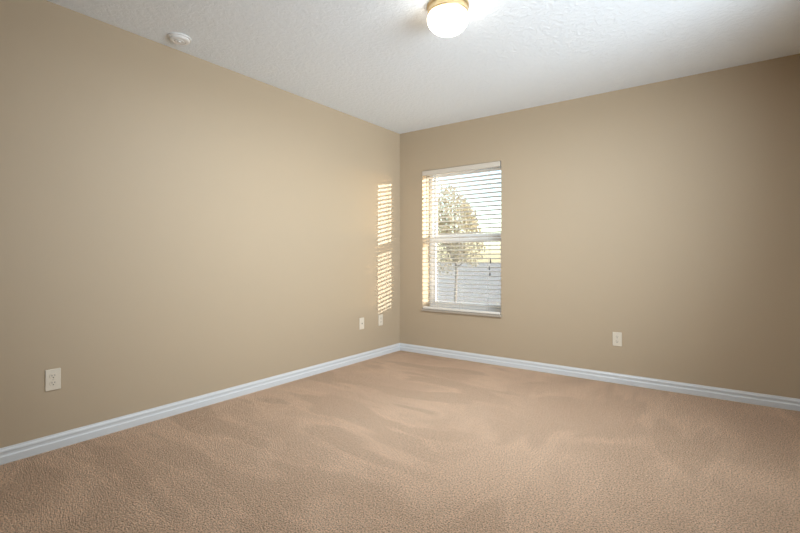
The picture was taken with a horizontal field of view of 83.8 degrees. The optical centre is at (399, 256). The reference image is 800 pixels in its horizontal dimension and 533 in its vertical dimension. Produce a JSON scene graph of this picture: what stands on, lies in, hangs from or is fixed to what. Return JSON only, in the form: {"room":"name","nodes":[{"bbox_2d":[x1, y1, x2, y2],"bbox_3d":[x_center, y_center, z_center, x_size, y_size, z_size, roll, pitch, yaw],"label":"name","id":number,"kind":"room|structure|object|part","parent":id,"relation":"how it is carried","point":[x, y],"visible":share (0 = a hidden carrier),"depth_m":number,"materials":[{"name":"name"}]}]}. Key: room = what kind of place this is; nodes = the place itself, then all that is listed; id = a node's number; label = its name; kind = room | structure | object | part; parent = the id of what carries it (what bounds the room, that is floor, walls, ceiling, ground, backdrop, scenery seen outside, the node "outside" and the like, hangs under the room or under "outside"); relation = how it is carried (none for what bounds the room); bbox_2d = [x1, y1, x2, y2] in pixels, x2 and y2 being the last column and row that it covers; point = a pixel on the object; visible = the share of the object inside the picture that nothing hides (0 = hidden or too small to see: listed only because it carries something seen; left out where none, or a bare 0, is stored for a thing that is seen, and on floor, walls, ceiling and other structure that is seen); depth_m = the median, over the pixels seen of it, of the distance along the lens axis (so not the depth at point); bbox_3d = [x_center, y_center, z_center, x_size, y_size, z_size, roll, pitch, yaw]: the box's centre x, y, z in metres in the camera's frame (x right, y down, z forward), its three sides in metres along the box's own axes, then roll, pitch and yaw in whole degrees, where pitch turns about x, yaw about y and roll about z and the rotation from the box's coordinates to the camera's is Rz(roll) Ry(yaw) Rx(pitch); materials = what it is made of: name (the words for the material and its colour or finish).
{"room":"empty bedroom","nodes":[
{"label":"empty bedroom","id":0,"kind":"room"},
{"bbox_2d":[0,0,399,447],"bbox_3d":[-1.460,-0.170,3.243,0.240,2.440,5.100,0,0,36],"label":"wall","id":1,"kind":"structure","parent":0,"point":[176,225],"depth_m":2.91,"materials":[{"name":"beige paint"}]},
{"bbox_2d":[45,368,60,390],"bbox_3d":[-1.894,0.669,2.436,0.009,0.115,0.070,0,0,36],"label":"wall outlet","id":2,"kind":"object","parent":1,"relation":"attached to","point":[52,376],"visible":1,"depth_m":2.43,"materials":[{"name":"beige plastic"}]},
{"bbox_2d":[49,380,56,385],"bbox_3d":[-1.892,0.689,2.434,0.003,0.028,0.034,0,0,36],"label":"receptacle","id":3,"kind":"object","parent":2,"relation":"attached to","point":[51,382],"depth_m":2.43,"materials":[{"name":"grey plastic"}]},
{"bbox_2d":[49,373,56,378],"bbox_3d":[-1.892,0.650,2.434,0.003,0.028,0.034,0,0,36],"label":"receptacle","id":4,"kind":"object","parent":2,"relation":"attached to","point":[51,375],"depth_m":2.43,"materials":[{"name":"grey plastic"}]},
{"bbox_2d":[0,343,399,464],"bbox_3d":[-1.357,1.010,3.168,0.015,0.080,4.620,0,0,36],"label":"baseboard","id":5,"kind":"structure","parent":1,"relation":"attached to","point":[26,449],"depth_m":2.90,"materials":[{"name":"white paint"}]},
{"bbox_2d":[359,318,363,329],"bbox_3d":[-0.385,0.672,4.505,0.008,0.115,0.070,0,0,36],"label":"wall jack","id":6,"kind":"object","parent":1,"relation":"attached to","point":[361,320],"visible":1,"depth_m":4.50,"materials":[{"name":"beige plastic"}]},
{"bbox_2d":[378,314,382,325],"bbox_3d":[-0.205,0.672,4.752,0.009,0.115,0.070,0,0,36],"label":"wall outlet","id":7,"kind":"object","parent":1,"relation":"attached to","point":[380,317],"visible":1,"depth_m":4.74,"materials":[{"name":"beige plastic"}]},
{"bbox_2d":[0,350,799,532],"bbox_3d":[0.439,1.150,1.858,4.940,0.200,5.100,0,0,36],"label":"floor","id":8,"kind":"structure","parent":0,"point":[400,441],"depth_m":2.26,"materials":[{"name":"beige carpet"}]},
{"bbox_2d":[47,0,799,133],"bbox_3d":[0.439,-1.490,1.858,4.940,0.200,5.100,0,0,36],"label":"ceiling","id":9,"kind":"structure","parent":0,"point":[381,63],"depth_m":2.92,"materials":[{"name":"white paint"}]},
{"bbox_2d":[167,32,190,44],"bbox_3d":[-1.397,-1.373,2.826,0.138,0.034,0.138,0,0,36],"label":"smoke detector","id":10,"kind":"object","parent":9,"relation":"attached to","point":[175,37],"visible":1,"depth_m":2.80,"materials":[{"name":"white plastic"}]},
{"bbox_2d":[427,0,468,36],"bbox_3d":[0.265,-1.310,2.466,0.231,0.160,0.231,0,0,36],"label":"ceiling light","id":11,"kind":"object","parent":9,"relation":"attached to","point":[446,18],"visible":1,"depth_m":2.39,"materials":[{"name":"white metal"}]},
{"bbox_2d":[400,54,799,398],"bbox_3d":[1.548,-0.170,4.057,3.660,2.440,0.240,0,0,36],"label":"wall","id":12,"kind":"structure","parent":0,"point":[664,216],"depth_m":3.62,"materials":[{"name":"beige paint"}]},
{"bbox_2d":[421,308,501,316],"bbox_3d":[0.649,0.573,4.640,0.920,0.022,0.167,0,0,36],"label":"trim","id":13,"kind":"structure","parent":12,"relation":"attached to","point":[423,309],"depth_m":4.54,"materials":[{"name":"white wood"}]},
{"bbox_2d":[430,167,500,311],"bbox_3d":[0.718,-0.186,4.736,0.910,1.498,0.081,0,0,36],"label":"window","id":14,"kind":"structure","parent":12,"relation":"in","point":[436,303],"depth_m":4.86,"materials":[{"name":"white plastic"}]},
{"bbox_2d":[422,161,500,314],"bbox_3d":[0.616,-0.185,4.598,0.900,1.491,0.088,0,0,36],"label":"window blind","id":15,"kind":"object","parent":14,"relation":"attached to","point":[497,163],"visible":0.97,"depth_m":4.58,"materials":[{"name":"beige plastic"}]},
{"bbox_3d":[0.625,0.548,4.609,0.892,0.023,0.052,0,0,36],"label":"rail","id":16,"kind":"part","parent":15,"relation":"part of","materials":[{"name":"beige plastic"}]},
{"bbox_3d":[0.868,-0.174,4.432,0.003,1.426,0.056,0,0,36],"label":"ladder cord","id":17,"kind":"part","parent":15,"relation":"part of","materials":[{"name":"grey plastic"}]},
{"bbox_3d":[0.708,0.153,4.722,0.826,0.736,0.024,0,0,36],"label":"sash","id":18,"kind":"part","parent":14,"relation":"part of","materials":[{"name":"glass"}]},
{"bbox_3d":[0.724,-0.544,4.744,0.826,0.738,0.024,0,0,36],"label":"sash","id":19,"kind":"part","parent":14,"relation":"part of","materials":[{"name":"glass"}]},
{"bbox_2d":[400,343,799,410],"bbox_3d":[1.472,1.010,3.954,3.660,0.080,0.015,0,0,36],"label":"baseboard","id":20,"kind":"structure","parent":12,"relation":"attached to","point":[781,402],"depth_m":3.68,"materials":[{"name":"white paint"}]},
{"bbox_2d":[613,332,621,345],"bbox_3d":[1.808,0.684,3.713,0.070,0.115,0.009,0,0,36],"label":"wall outlet","id":21,"kind":"object","parent":12,"relation":"attached to","point":[617,336],"visible":1,"depth_m":3.71,"materials":[{"name":"beige plastic"}]},
{"label":"outside","id":22,"kind":"structure","parent":0,"visible":0},
{"bbox_2d":[436,263,500,304],"bbox_3d":[18.503,1.300,47.387,100.000,0.001,89.760,0,0,36],"label":"fence","id":23,"kind":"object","parent":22,"point":[446,278],"depth_m":21.09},
{"bbox_2d":[436,185,485,301],"bbox_3d":[1.395,-0.334,12.060,1.741,3.271,1.818,0,0,36],"label":"tree","id":24,"kind":"object","parent":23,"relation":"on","point":[445,190],"visible":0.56,"depth_m":11.79,"materials":[{"name":"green plant"}]}
]}

